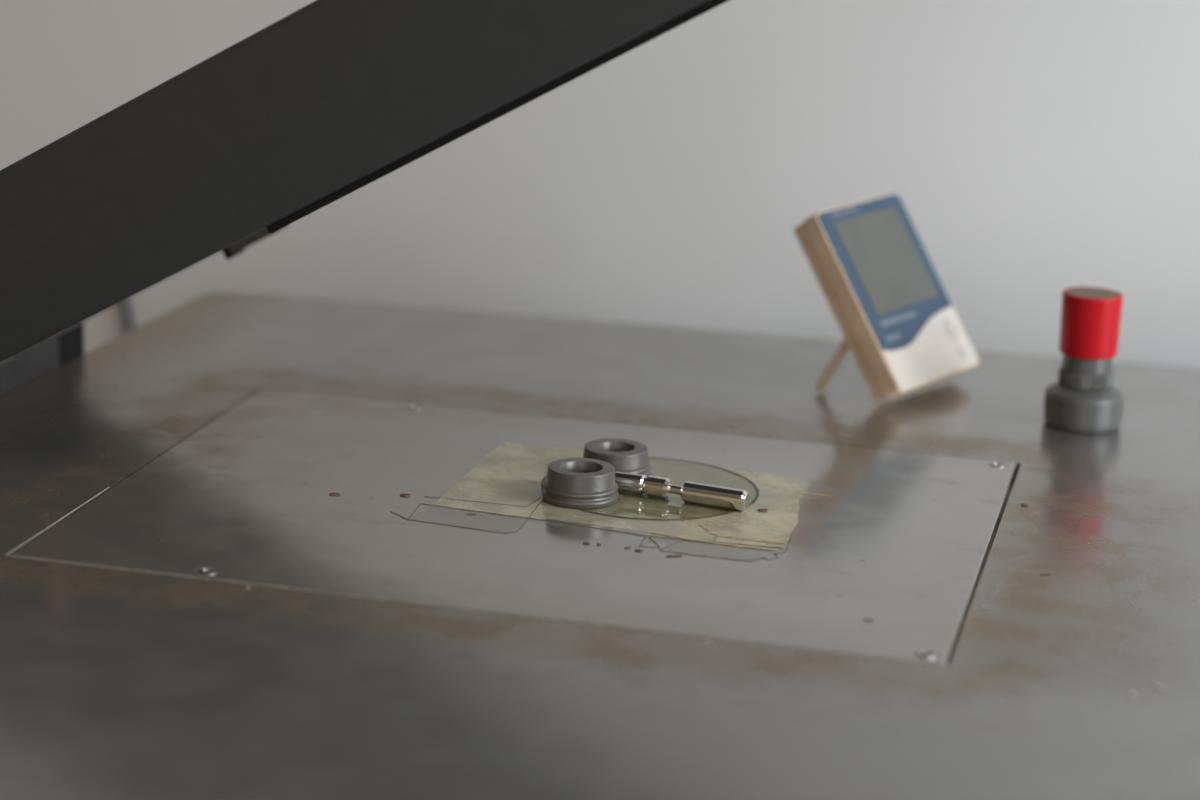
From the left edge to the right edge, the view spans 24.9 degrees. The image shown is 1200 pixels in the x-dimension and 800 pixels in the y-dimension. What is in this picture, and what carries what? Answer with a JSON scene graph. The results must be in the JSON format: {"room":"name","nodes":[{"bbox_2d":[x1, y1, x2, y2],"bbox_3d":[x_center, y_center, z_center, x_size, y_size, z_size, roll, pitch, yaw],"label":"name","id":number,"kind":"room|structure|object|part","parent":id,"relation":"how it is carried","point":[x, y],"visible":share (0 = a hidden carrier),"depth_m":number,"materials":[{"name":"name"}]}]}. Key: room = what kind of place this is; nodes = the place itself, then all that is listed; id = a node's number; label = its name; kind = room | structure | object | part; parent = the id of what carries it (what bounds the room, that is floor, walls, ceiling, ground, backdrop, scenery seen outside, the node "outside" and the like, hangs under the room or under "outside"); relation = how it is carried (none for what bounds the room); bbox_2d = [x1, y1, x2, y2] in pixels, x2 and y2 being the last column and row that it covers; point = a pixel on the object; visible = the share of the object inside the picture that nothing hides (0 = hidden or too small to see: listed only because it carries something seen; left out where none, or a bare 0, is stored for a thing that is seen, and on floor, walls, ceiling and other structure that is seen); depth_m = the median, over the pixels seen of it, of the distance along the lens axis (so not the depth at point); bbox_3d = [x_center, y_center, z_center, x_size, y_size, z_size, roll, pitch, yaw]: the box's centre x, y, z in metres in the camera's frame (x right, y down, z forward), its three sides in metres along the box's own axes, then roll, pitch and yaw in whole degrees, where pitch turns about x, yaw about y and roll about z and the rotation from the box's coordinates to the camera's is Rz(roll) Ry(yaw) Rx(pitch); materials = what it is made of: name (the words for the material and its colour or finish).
{"room":"workspace","nodes":[
{"label":"workspace","id":0,"kind":"room"},
{"bbox_2d":[0,0,1199,367],"bbox_3d":[0.383,-0.587,1.465,4.300,2.700,0.100,6,15,13],"label":"wall","id":1,"kind":"structure","parent":0,"point":[1034,151],"depth_m":1.59,"materials":[{"name":"paint"}]},
{"bbox_2d":[120,298,133,332],"bbox_3d":[-0.316,0.264,1.800,0.023,0.823,0.005,6,15,13],"label":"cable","id":2,"kind":"object","parent":1,"relation":"attached to","point":[125,306],"visible":0.18,"depth_m":1.71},
{"bbox_3d":[-0.170,1.216,0.032,4.400,0.100,3.720,6,15,13],"label":"floor","id":3,"kind":"structure","parent":0,"visible":0},
{"bbox_2d":[0,292,1199,799],"bbox_3d":[0.173,0.491,1.070,1.130,0.800,1.084,6,15,13],"label":"work table","id":4,"kind":"object","parent":3,"relation":"on","point":[116,684],"visible":0.71,"depth_m":1.00,"materials":[{"name":"bare worn steel"},{"name":"rust"}]},
{"bbox_2d":[0,322,83,395],"bbox_3d":[-0.325,0.016,1.196,0.028,0.018,0.410,6,15,13],"label":"rail","id":5,"kind":"object","parent":4,"relation":"attached to","point":[67,346],"visible":1,"depth_m":1.34,"materials":[{"name":"metal"}]},
{"bbox_3d":[-0.329,0.020,1.184,0.026,0.016,0.385,6,15,13],"label":"rail","id":6,"kind":"part","parent":5,"relation":"part of","materials":[{"name":"metal"}]},
{"bbox_2d":[0,0,728,362],"bbox_3d":[0.125,-0.245,1.117,0.987,0.607,0.200,6,15,13],"label":"metal beam","id":7,"kind":"structure","parent":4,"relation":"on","point":[329,99],"depth_m":1.11,"materials":[{"name":"black metal"}]},
{"bbox_3d":[-0.166,-0.080,1.323,0.028,0.005,0.016,-25,7,19],"label":"latch plate","id":8,"kind":"part","parent":7,"relation":"part of","materials":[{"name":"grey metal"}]},
{"bbox_2d":[8,388,1016,665],"bbox_3d":[-0.020,0.048,1.165,0.369,0.007,0.283,6,15,13],"label":"plate","id":9,"kind":"object","parent":4,"relation":"on","point":[902,541],"visible":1,"depth_m":1.13,"materials":[{"name":"metal"}]},
{"bbox_2d":[391,443,831,561],"bbox_3d":[0.009,0.042,1.179,0.175,0.001,0.139,6,15,13],"label":"film","id":10,"kind":"object","parent":9,"relation":"on","point":[782,522],"visible":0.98,"depth_m":1.17,"materials":[{"name":"plastic"}]},
{"bbox_2d":[541,457,758,519],"bbox_3d":[0.022,0.038,1.195,0.096,0.001,0.096,6,15,13],"label":"disc","id":11,"kind":"object","parent":10,"relation":"on","point":[545,477],"visible":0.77,"depth_m":1.18,"materials":[{"name":"clear glass"}]},
{"bbox_2d":[542,458,618,508],"bbox_3d":[-0.008,0.035,1.174,0.033,0.014,0.033,6,15,13],"label":"metal ring","id":12,"kind":"object","parent":11,"relation":"on","point":[579,483],"visible":1,"depth_m":1.16,"materials":[{"name":"grey metal"}]},
{"bbox_2d":[583,438,651,475],"bbox_3d":[0.007,0.027,1.209,0.033,0.014,0.033,6,15,13],"label":"metal ring","id":13,"kind":"object","parent":11,"relation":"on","point":[630,456],"visible":0.7,"depth_m":1.20,"materials":[{"name":"grey metal"}]},
{"bbox_2d":[615,471,749,510],"bbox_3d":[0.034,0.039,1.176,0.064,0.009,0.009,8,16,22],"label":"pin","id":14,"kind":"object","parent":11,"relation":"on","point":[654,486],"visible":0.94,"depth_m":1.17,"materials":[{"name":"metal"}]},
{"bbox_3d":[0.050,0.041,1.170,0.029,0.009,0.009,8,16,22],"label":"handle","id":15,"kind":"part","parent":14,"relation":"part of","materials":[{"name":"metal"}]},
{"bbox_2d":[794,192,977,402],"bbox_3d":[0.145,-0.053,1.379,0.068,0.092,0.079,13,18,36],"label":"thermometer","id":16,"kind":"object","parent":4,"relation":"on","point":[887,299],"visible":1,"depth_m":1.36,"materials":[{"name":"plastic"}]},
{"bbox_3d":[0.117,-0.019,1.364,0.018,0.031,0.005,12,18,33],"label":"support leg","id":17,"kind":"part","parent":16,"relation":"part of","materials":[{"name":"plastic"}]},
{"bbox_2d":[1043,287,1123,432],"bbox_3d":[0.236,-0.020,1.321,0.038,0.066,0.038,6,15,13],"label":"button","id":18,"kind":"object","parent":4,"relation":"on","point":[1084,398],"visible":1,"depth_m":1.31,"materials":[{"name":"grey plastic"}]},
{"bbox_2d":[1043,381,1123,432],"bbox_3d":[0.236,0.002,1.327,0.038,0.020,0.038,6,15,13],"label":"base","id":19,"kind":"object","parent":18,"relation":"attached to","point":[1073,406],"depth_m":1.31,"materials":[{"name":"grey plastic"}]}
]}

